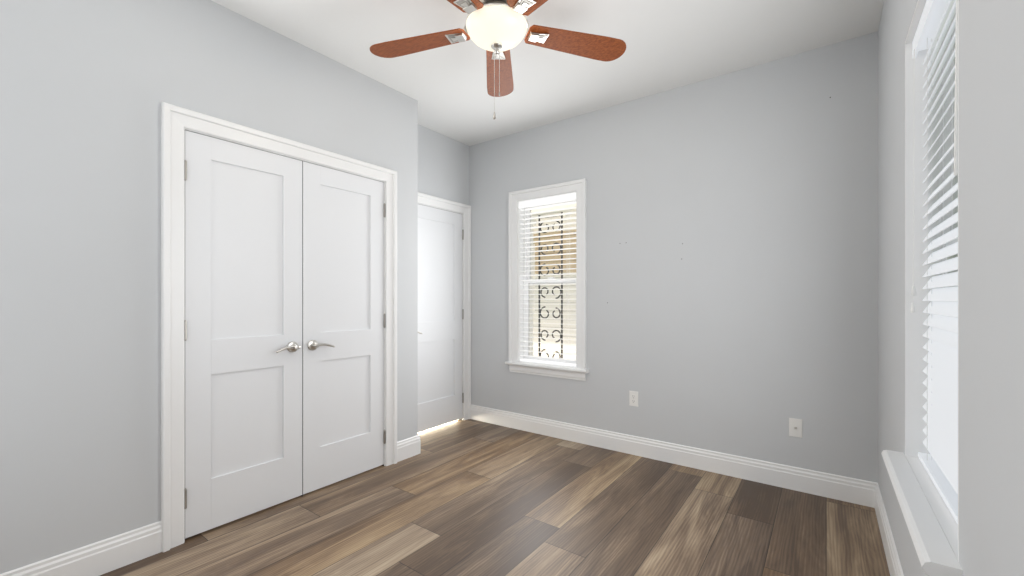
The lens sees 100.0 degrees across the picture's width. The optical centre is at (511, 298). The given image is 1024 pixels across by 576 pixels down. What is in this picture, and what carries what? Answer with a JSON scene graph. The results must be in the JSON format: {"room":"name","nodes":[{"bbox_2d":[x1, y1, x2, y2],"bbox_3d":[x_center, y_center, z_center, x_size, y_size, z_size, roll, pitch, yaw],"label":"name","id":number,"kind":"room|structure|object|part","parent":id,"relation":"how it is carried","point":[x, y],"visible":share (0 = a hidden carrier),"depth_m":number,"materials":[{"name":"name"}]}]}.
{"room":"empty bedroom","nodes":[
{"label":"empty bedroom","id":0,"kind":"room"},
{"bbox_2d":[0,0,417,573],"bbox_3d":[-1.666,-0.170,2.345,0.340,2.740,2.697,0,0,36],"label":"wall","id":1,"kind":"structure","parent":0,"point":[88,88],"depth_m":1.89,"materials":[{"name":"paint"}]},
{"bbox_2d":[0,521,161,575],"bbox_3d":[-1.943,1.129,1.666,0.016,0.143,0.933,0,0,36],"label":"baseboard","id":2,"kind":"structure","parent":1,"relation":"attached to","point":[101,557],"depth_m":1.87,"materials":[{"name":"white wood"}]},
{"bbox_2d":[186,130,383,496],"bbox_3d":[-1.294,0.180,2.623,0.054,2.040,1.189,0,0,36],"label":"door frame","id":3,"kind":"structure","parent":1,"relation":"attached to","point":[302,304],"depth_m":2.61,"materials":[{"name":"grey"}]},
{"bbox_2d":[161,102,462,551],"bbox_3d":[-1.109,0.170,3.226,0.480,2.060,2.422,0,0,36],"label":"door frame","id":4,"kind":"structure","parent":1,"relation":"in","point":[384,281],"depth_m":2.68,"materials":[{"name":"white wood"}]},
{"bbox_2d":[184,130,301,538],"bbox_3d":[-1.438,0.176,2.355,0.094,2.026,0.598,0,0,36],"label":"door","id":5,"kind":"structure","parent":4,"relation":"attached to","point":[243,331],"depth_m":2.33,"materials":[{"name":"white wood"}]},
{"bbox_2d":[303,161,384,493],"bbox_3d":[-1.082,0.176,2.842,0.094,2.026,0.598,0,0,36],"label":"door","id":6,"kind":"structure","parent":4,"relation":"attached to","point":[343,327],"depth_m":2.82,"materials":[{"name":"white wood"}]},
{"bbox_2d":[418,204,463,431],"bbox_3d":[-0.701,0.171,3.938,0.094,2.015,0.762,0,0,36],"label":"entry door","id":7,"kind":"structure","parent":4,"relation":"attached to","point":[440,318],"depth_m":4.00,"materials":[{"name":"white wood"}]},
{"bbox_2d":[397,435,420,455],"bbox_3d":[-0.858,1.129,3.436,0.356,0.143,0.016,0,0,36],"label":"baseboard","id":8,"kind":"structure","parent":1,"relation":"attached to","point":[412,445],"depth_m":3.26,"materials":[{"name":"white wood"}]},
{"bbox_2d":[418,124,468,204],"bbox_3d":[-0.775,-0.170,3.970,0.140,2.740,0.978,0,0,36],"label":"wall","id":9,"kind":"structure","parent":0,"point":[443,166],"depth_m":4.02,"materials":[{"name":"paint"}]},
{"bbox_2d":[418,192,470,419],"bbox_3d":[-0.698,0.133,3.931,0.029,2.134,0.948,0,0,36],"label":"door frame","id":10,"kind":"structure","parent":9,"relation":"attached to","point":[438,202],"depth_m":4.25,"materials":[{"name":"white wood"}]},
{"bbox_2d":[100,419,889,575],"bbox_3d":[-0.206,1.250,1.970,3.420,0.100,3.815,0,0,36],"label":"floor","id":11,"kind":"structure","parent":0,"point":[469,497],"depth_m":2.29,"materials":[{"name":"brown wood"}]},
{"bbox_2d":[211,0,883,145],"bbox_3d":[-0.206,-1.590,1.970,3.420,0.100,3.815,0,0,36],"label":"ceiling","id":12,"kind":"structure","parent":0,"point":[671,44],"depth_m":2.61,"materials":[{"name":"paint"}]},
{"bbox_2d":[370,0,625,119],"bbox_3d":[-0.103,-1.179,1.916,1.273,0.720,1.219,0,0,36],"label":"fan","id":13,"kind":"object","parent":12,"relation":"hanging from","point":[496,30],"visible":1,"depth_m":2.02,"materials":[{"name":"brown wood"}]},
{"bbox_3d":[-0.435,-1.269,2.070,0.556,0.093,0.265,0,0,36],"label":"blade","id":14,"kind":"part","parent":13,"relation":"part of","materials":[{"name":"brown wood"}]},
{"bbox_3d":[-0.293,-1.269,1.657,0.155,0.094,0.577,0,0,36],"label":"blade","id":15,"kind":"part","parent":13,"relation":"part of","materials":[{"name":"brown wood"}]},
{"bbox_3d":[-0.070,-1.205,1.961,0.278,0.100,0.278,0,0,36],"label":"lamp shade","id":16,"kind":"part","parent":13,"relation":"part of","materials":[{"name":"white glass"}]},
{"bbox_3d":[-0.076,-1.269,2.349,0.381,0.093,0.489,0,0,36],"label":"blade","id":17,"kind":"part","parent":13,"relation":"part of","materials":[{"name":"brown wood"}]},
{"bbox_3d":[0.144,-1.269,1.646,0.556,0.094,0.265,0,0,36],"label":"blade","id":18,"kind":"part","parent":13,"relation":"part of","materials":[{"name":"brown wood"}]},
{"bbox_3d":[0.301,-1.269,2.073,0.381,0.093,0.489,0,0,36],"label":"blade","id":19,"kind":"part","parent":13,"relation":"part of","materials":[{"name":"brown wood"}]},
{"bbox_2d":[469,31,877,482],"bbox_3d":[0.879,-0.170,3.453,3.420,2.740,0.140,0,0,36],"label":"wall","id":20,"kind":"structure","parent":0,"point":[742,320],"depth_m":2.95,"materials":[{"name":"paint"}]},
{"bbox_2d":[505,178,588,380],"bbox_3d":[0.326,-0.158,3.825,0.832,1.672,0.192,0,0,36],"label":"window","id":21,"kind":"structure","parent":20,"relation":"in","point":[520,301],"depth_m":3.79,"materials":[{"name":"white wood"}]},
{"bbox_2d":[519,192,575,366],"bbox_3d":[0.319,-0.163,3.815,0.596,1.473,0.082,0,0,36],"label":"window blind","id":22,"kind":"object","parent":21,"relation":"attached to","point":[549,200],"visible":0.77,"depth_m":3.83,"materials":[{"name":"white plastic"}]},
{"bbox_2d":[524,200,575,363],"bbox_3d":[0.362,-0.160,3.874,0.598,1.481,0.060,0,0,36],"label":"window","id":23,"kind":"structure","parent":21,"relation":"attached to","point":[539,281],"depth_m":3.95,"materials":[{"name":"white plastic"}]},
{"bbox_2d":[629,391,637,406],"bbox_3d":[0.940,0.770,3.316,0.070,0.115,0.008,0,0,36],"label":"duplex electrical outlet","id":24,"kind":"object","parent":20,"relation":"attached to","point":[633,398],"visible":1,"depth_m":3.31,"materials":[{"name":"white plastic"}]},
{"bbox_2d":[470,404,871,506],"bbox_3d":[0.824,1.129,3.395,3.120,0.143,0.016,0,0,36],"label":"baseboard","id":25,"kind":"structure","parent":20,"relation":"attached to","point":[847,489],"depth_m":3.03,"materials":[{"name":"white wood"}]},
{"bbox_2d":[789,418,801,437],"bbox_3d":[1.781,0.810,2.695,0.070,0.115,0.016,0,0,36],"label":"outlet","id":26,"kind":"object","parent":20,"relation":"attached to","point":[795,427],"visible":1,"depth_m":2.70,"materials":[{"name":"white plastic"}]},
{"bbox_2d":[878,0,1023,575],"bbox_3d":[1.075,-0.170,0.945,0.140,2.740,3.675,0,0,36],"label":"wall","id":27,"kind":"structure","parent":0,"point":[991,287],"depth_m":0.83,"materials":[{"name":"paint"}]},
{"bbox_2d":[872,482,903,575],"bbox_3d":[1.054,1.129,1.047,0.016,0.143,3.535,0,0,36],"label":"baseboard","id":28,"kind":"structure","parent":27,"relation":"attached to","point":[894,565],"depth_m":2.01,"materials":[{"name":"white wood"}]},
{"bbox_2d":[881,450,962,575],"bbox_3d":[1.219,0.608,1.314,0.065,0.033,0.890,0,0,36],"label":"window sill","id":29,"kind":"structure","parent":27,"relation":"in","point":[935,553],"depth_m":1.14,"materials":[{"name":"white wood"}]},
{"bbox_2d":[905,0,958,561],"bbox_3d":[1.302,-0.185,1.253,0.140,1.574,0.824,0,0,36],"label":"window","id":30,"kind":"structure","parent":27,"relation":"in","point":[915,377],"depth_m":1.59,"materials":[{"name":"white"}]},
{"bbox_2d":[910,0,957,523],"bbox_3d":[1.283,-0.188,1.267,0.082,1.543,0.796,0,0,36],"label":"window blind","id":31,"kind":"object","parent":30,"relation":"attached to","point":[940,429],"visible":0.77,"depth_m":1.36,"materials":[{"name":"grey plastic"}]},
{"bbox_2d":[942,12,957,287],"bbox_3d":[1.337,-0.185,1.227,0.048,1.551,0.798,0,0,36],"label":"window","id":32,"kind":"structure","parent":30,"relation":"attached to","point":[949,156],"depth_m":1.53,"materials":[{"name":"white glass"}]},
{"label":"outside","id":33,"kind":"structure","parent":0,"visible":0},
{"bbox_3d":[2.953,1.825,4.035,60.000,0.050,70.000,0,0,36],"label":"ground","id":34,"kind":"structure","parent":33,"visible":0},
{"bbox_2d":[530,203,575,359],"bbox_3d":[-0.024,-1.250,8.010,8.500,6.100,1.900,0,0,36],"label":"neighbour","id":35,"kind":"structure","parent":34,"relation":"on","point":[560,303],"depth_m":8.16,"materials":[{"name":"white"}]}
]}

